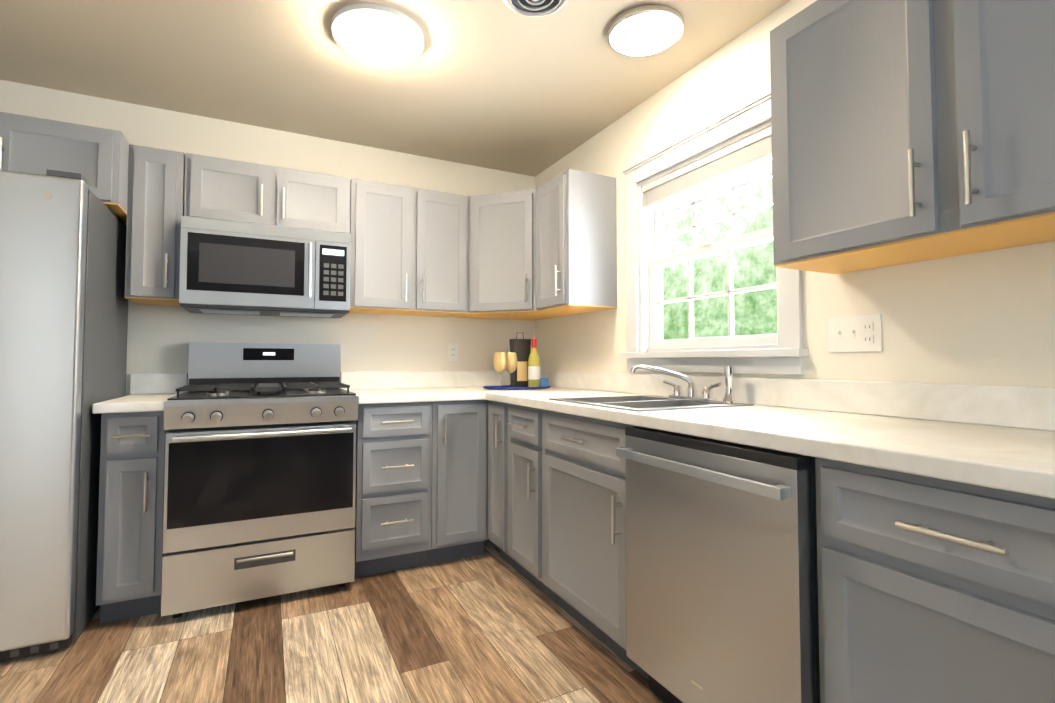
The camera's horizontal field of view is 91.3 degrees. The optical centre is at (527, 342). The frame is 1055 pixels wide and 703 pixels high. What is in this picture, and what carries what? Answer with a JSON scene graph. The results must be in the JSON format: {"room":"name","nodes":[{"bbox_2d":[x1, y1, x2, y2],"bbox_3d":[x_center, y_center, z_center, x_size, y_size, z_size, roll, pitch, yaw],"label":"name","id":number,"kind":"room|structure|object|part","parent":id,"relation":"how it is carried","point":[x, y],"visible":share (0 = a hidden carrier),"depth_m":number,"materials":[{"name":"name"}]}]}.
{"room":"kitchen","nodes":[
{"label":"kitchen","id":0,"kind":"room"},
{"bbox_2d":[0,80,534,402],"bbox_3d":[-1.495,-0.018,2.974,3.680,2.410,0.140,1,-2,-27],"label":"wall","id":1,"kind":"structure","parent":0,"point":[160,338],"depth_m":3.00,"materials":[{"name":"white paint"}]},
{"bbox_2d":[0,112,128,224],"bbox_3d":[-2.253,-0.766,2.250,0.840,0.328,0.514,1,-2,-27],"label":"upper cabinet","id":2,"kind":"object","parent":1,"relation":"attached to","point":[97,158],"visible":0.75,"depth_m":2.18,"materials":[{"name":"grey wood"}]},
{"bbox_2d":[125,144,184,305],"bbox_3d":[-1.816,-0.559,2.547,0.215,0.720,0.362,1,-2,-27],"label":"upper cabinet","id":3,"kind":"object","parent":1,"relation":"attached to","point":[155,197],"visible":0.98,"depth_m":2.42,"materials":[{"name":"grey wood"}]},
{"bbox_2d":[184,153,349,232],"bbox_3d":[-1.374,-0.748,2.777,0.765,0.325,0.362,1,-2,-27],"label":"upper cabinet","id":4,"kind":"object","parent":1,"relation":"attached to","point":[227,189],"visible":0.94,"depth_m":2.63,"materials":[{"name":"grey wood"}]},
{"bbox_2d":[179,216,350,317],"bbox_3d":[-1.359,-0.367,2.728,0.757,0.430,0.435,1,-2,-27],"label":"microwave","id":5,"kind":"object","parent":4,"relation":"attached to","point":[234,268],"visible":1,"depth_m":2.56,"materials":[{"name":"grey metal"}]},
{"bbox_2d":[349,178,468,316],"bbox_3d":[-0.720,-0.538,3.099,0.690,0.720,0.362,1,-2,-27],"label":"upper cabinet","id":6,"kind":"object","parent":1,"relation":"attached to","point":[409,251],"visible":1,"depth_m":2.96,"materials":[{"name":"grey wood"}]},
{"bbox_2d":[340,371,510,389],"bbox_3d":[-0.545,0.239,3.352,1.270,0.104,0.018,1,-2,-27],"label":"trim","id":7,"kind":"structure","parent":1,"relation":"attached to","point":[411,379],"depth_m":3.28,"materials":[{"name":"laminate"}]},
{"bbox_2d":[448,343,457,360],"bbox_3d":[-0.489,0.063,3.393,0.072,0.116,0.009,1,-2,-27],"label":"electrical outlet","id":8,"kind":"object","parent":1,"relation":"attached to","point":[452,351],"visible":1,"depth_m":3.39,"materials":[{"name":"white plastic"}]},
{"bbox_2d":[456,189,580,320],"bbox_3d":[-0.081,-0.532,3.280,0.609,0.720,0.613,1,-2,-27],"label":"upper cabinet","id":9,"kind":"object","parent":1,"relation":"attached to","point":[502,255],"visible":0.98,"depth_m":3.07,"materials":[{"name":"grey wood"}]},
{"bbox_2d":[0,540,664,702],"bbox_3d":[-0.069,1.107,0.099,3.680,0.050,6.480,1,-2,-27],"label":"floor","id":10,"kind":"structure","parent":0,"point":[490,625],"depth_m":1.90,"materials":[{"name":"brown wood"}]},
{"bbox_2d":[0,169,127,660],"bbox_3d":[-2.193,0.258,2.047,0.800,1.790,0.808,1,-2,-27],"label":"refrigerator","id":11,"kind":"object","parent":10,"relation":"on","point":[63,327],"visible":0.96,"depth_m":1.89,"materials":[{"name":"grey metal"}]},
{"bbox_3d":[-2.053,0.230,1.770,0.800,1.710,0.066,1,-2,-27],"label":"door","id":12,"kind":"part","parent":11,"relation":"part of","materials":[{"name":"silver metal"}]},
{"bbox_3d":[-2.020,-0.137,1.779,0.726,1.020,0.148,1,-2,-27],"label":"handle","id":13,"kind":"part","parent":11,"relation":"part of","materials":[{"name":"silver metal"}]},
{"bbox_2d":[96,411,165,623],"bbox_3d":[-1.755,0.732,2.367,0.215,0.868,0.654,1,-2,-27],"label":"base cabinet","id":14,"kind":"object","parent":10,"relation":"on","point":[130,524],"visible":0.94,"depth_m":2.12,"materials":[{"name":"grey wood"}]},
{"bbox_2d":[92,393,181,413],"bbox_3d":[-1.766,0.276,2.388,0.243,0.040,0.637,1,-2,-27],"label":"countertop","id":15,"kind":"structure","parent":14,"relation":"on","point":[142,403],"depth_m":2.13,"materials":[{"name":"stone"}]},
{"bbox_2d":[161,342,358,617],"bbox_3d":[-1.284,0.583,2.544,0.759,1.178,0.733,1,-2,-27],"label":"range","id":16,"kind":"object","parent":10,"relation":"on","point":[260,474],"visible":1,"depth_m":2.28,"materials":[{"name":"grey metal"}]},
{"bbox_2d":[354,402,431,577],"bbox_3d":[-0.790,0.749,2.852,0.375,0.868,0.654,1,-2,-27],"label":"base cabinet","id":17,"kind":"object","parent":10,"relation":"on","point":[393,501],"visible":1,"depth_m":2.60,"materials":[{"name":"grey wood"}]},
{"bbox_2d":[349,387,480,403],"bbox_3d":[-0.676,0.296,2.934,0.660,0.040,0.642,1,-2,-27],"label":"countertop","id":18,"kind":"structure","parent":17,"relation":"on","point":[397,395],"depth_m":2.71,"materials":[{"name":"stone"}]},
{"bbox_2d":[428,400,488,564],"bbox_3d":[-0.477,0.755,3.010,0.320,0.868,0.654,1,-2,-27],"label":"base cabinet","id":19,"kind":"object","parent":10,"relation":"on","point":[459,516],"visible":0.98,"depth_m":2.76,"materials":[{"name":"grey wood"}]},
{"bbox_2d":[488,400,520,573],"bbox_3d":[0.091,0.749,2.842,0.654,0.868,0.265,1,-2,-27],"label":"base cabinet","id":20,"kind":"object","parent":10,"relation":"on","point":[498,439],"visible":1,"depth_m":2.70,"materials":[{"name":"grey wood"}]},
{"bbox_2d":[508,404,557,604],"bbox_3d":[0.234,0.739,2.559,0.654,0.868,0.365,1,-2,-27],"label":"base cabinet","id":21,"kind":"object","parent":10,"relation":"on","point":[526,450],"visible":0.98,"depth_m":2.41,"materials":[{"name":"grey wood"}]},
{"bbox_2d":[543,410,648,680],"bbox_3d":[0.458,0.722,2.113,0.654,0.868,0.630,1,-2,-27],"label":"base cabinet","id":22,"kind":"object","parent":10,"relation":"on","point":[584,528],"visible":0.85,"depth_m":1.95,"materials":[{"name":"grey wood"}]},
{"bbox_2d":[473,386,1054,498],"bbox_3d":[0.577,0.258,1.899,0.649,0.040,3.617,1,-2,-27],"label":"countertop","id":23,"kind":"structure","parent":22,"relation":"on","point":[1019,460],"depth_m":1.19,"materials":[{"name":"stone"}]},
{"bbox_2d":[483,332,550,389],"bbox_3d":[-0.062,0.110,3.170,0.423,0.348,0.251,1,-2,-27],"label":"decorative tray","id":24,"kind":"object","parent":23,"relation":"on","point":[520,362],"visible":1,"depth_m":3.17,"materials":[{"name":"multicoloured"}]},
{"bbox_2d":[528,339,539,386],"bbox_3d":[0.041,0.128,3.199,0.077,0.301,0.077,1,-2,-27],"label":"bottle","id":25,"kind":"object","parent":24,"relation":"on","point":[533,356],"depth_m":3.17,"materials":[{"name":"yellow glass"}]},
{"bbox_2d":[549,395,753,411],"bbox_3d":[0.477,0.322,2.106,0.550,0.165,0.610,1,-2,-27],"label":"sink","id":26,"kind":"object","parent":23,"relation":"in","point":[639,403],"visible":0.35,"depth_m":2.11,"materials":[{"name":"silver metal"}]},
{"bbox_2d":[630,364,736,402],"bbox_3d":[0.634,0.164,2.130,0.220,0.150,0.402,1,-2,-27],"label":"faucet","id":27,"kind":"object","parent":23,"relation":"on","point":[707,392],"visible":1,"depth_m":2.17,"materials":[{"name":"silver metal"}]},
{"bbox_2d":[616,426,819,702],"bbox_3d":[0.716,0.703,1.533,0.662,0.864,0.616,1,-2,-27],"label":"dishwasher","id":28,"kind":"object","parent":10,"relation":"on","point":[721,577],"visible":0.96,"depth_m":1.33,"materials":[{"name":"grey metal"}]},
{"bbox_2d":[815,457,1054,702],"bbox_3d":[1.009,0.682,1.019,0.654,0.868,0.545,1,-2,-27],"label":"base cabinet","id":29,"kind":"object","parent":10,"relation":"on","point":[932,590],"visible":0.98,"depth_m":0.94,"materials":[{"name":"grey wood"}]},
{"bbox_2d":[0,0,789,176],"bbox_3d":[-0.069,-1.351,0.190,3.680,0.050,6.480,1,-2,-27],"label":"ceiling","id":30,"kind":"structure","parent":0,"point":[496,85],"depth_m":2.34,"materials":[{"name":"beige paint"}]},
{"bbox_2d":[331,3,423,66],"bbox_3d":[-0.605,-1.213,2.094,0.360,0.084,0.360,1,-2,-27],"label":"ceiling light","id":31,"kind":"object","parent":30,"relation":"attached to","point":[377,34],"visible":0.98,"depth_m":2.01,"materials":[{"name":"white glass"}]},
{"bbox_2d":[503,0,567,16],"bbox_3d":[0.029,-1.252,1.860,0.250,0.024,0.250,1,-2,-27],"label":"ceiling vent","id":32,"kind":"object","parent":30,"relation":"in","point":[535,8],"visible":1,"depth_m":1.93,"materials":[{"name":"white plastic"}]},
{"bbox_2d":[607,4,683,56],"bbox_3d":[0.471,-1.234,2.071,0.300,0.044,0.300,1,-2,-27],"label":"ceiling light","id":33,"kind":"object","parent":30,"relation":"attached to","point":[646,30],"visible":1,"depth_m":2.02,"materials":[{"name":"white glass"}]},
{"bbox_2d":[535,0,1054,430],"bbox_3d":[1.512,-0.093,0.940,0.140,2.410,6.200,1,-2,-27],"label":"wall","id":34,"kind":"structure","parent":0,"point":[984,318],"depth_m":1.67,"materials":[{"name":"white paint"}]},
{"bbox_2d":[536,169,616,312],"bbox_3d":[0.247,-0.545,2.905,0.362,0.720,0.355,1,-2,-27],"label":"upper cabinet","id":35,"kind":"object","parent":34,"relation":"attached to","point":[576,259],"visible":1,"depth_m":2.77,"materials":[{"name":"grey wood"}]},
{"bbox_2d":[619,89,808,374],"bbox_3d":[0.798,-0.404,2.311,0.192,1.073,1.030,1,-2,-27],"label":"double-hung window","id":36,"kind":"structure","parent":34,"relation":"in","point":[782,351],"depth_m":2.29,"materials":[{"name":"white wood"}]},
{"bbox_2d":[540,371,1054,430],"bbox_3d":[0.860,0.190,2.045,0.017,0.104,3.618,1,-2,-27],"label":"backsplash","id":37,"kind":"structure","parent":34,"relation":"attached to","point":[1018,407],"depth_m":1.61,"materials":[{"name":"laminate"}]},
{"bbox_2d":[828,314,881,351],"bbox_3d":[1.055,-0.029,1.671,0.015,0.116,0.168,1,-2,-27],"label":"switch plate","id":38,"kind":"object","parent":34,"relation":"attached to","point":[857,333],"visible":1,"depth_m":1.67,"materials":[{"name":"white plastic"}]},
{"bbox_2d":[770,0,1054,273],"bbox_3d":[1.081,-0.619,1.249,0.362,0.745,0.930,1,-2,-27],"label":"upper cabinet","id":39,"kind":"object","parent":34,"relation":"attached to","point":[906,131],"visible":1,"depth_m":1.26,"materials":[{"name":"grey wood"}]},
{"label":"outside","id":40,"kind":"structure","parent":0,"visible":0},
{"bbox_2d":[662,161,776,339],"bbox_3d":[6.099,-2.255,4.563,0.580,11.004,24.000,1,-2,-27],"label":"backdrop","id":41,"kind":"structure","parent":40,"point":[723,233],"depth_m":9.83,"materials":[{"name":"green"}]}
]}

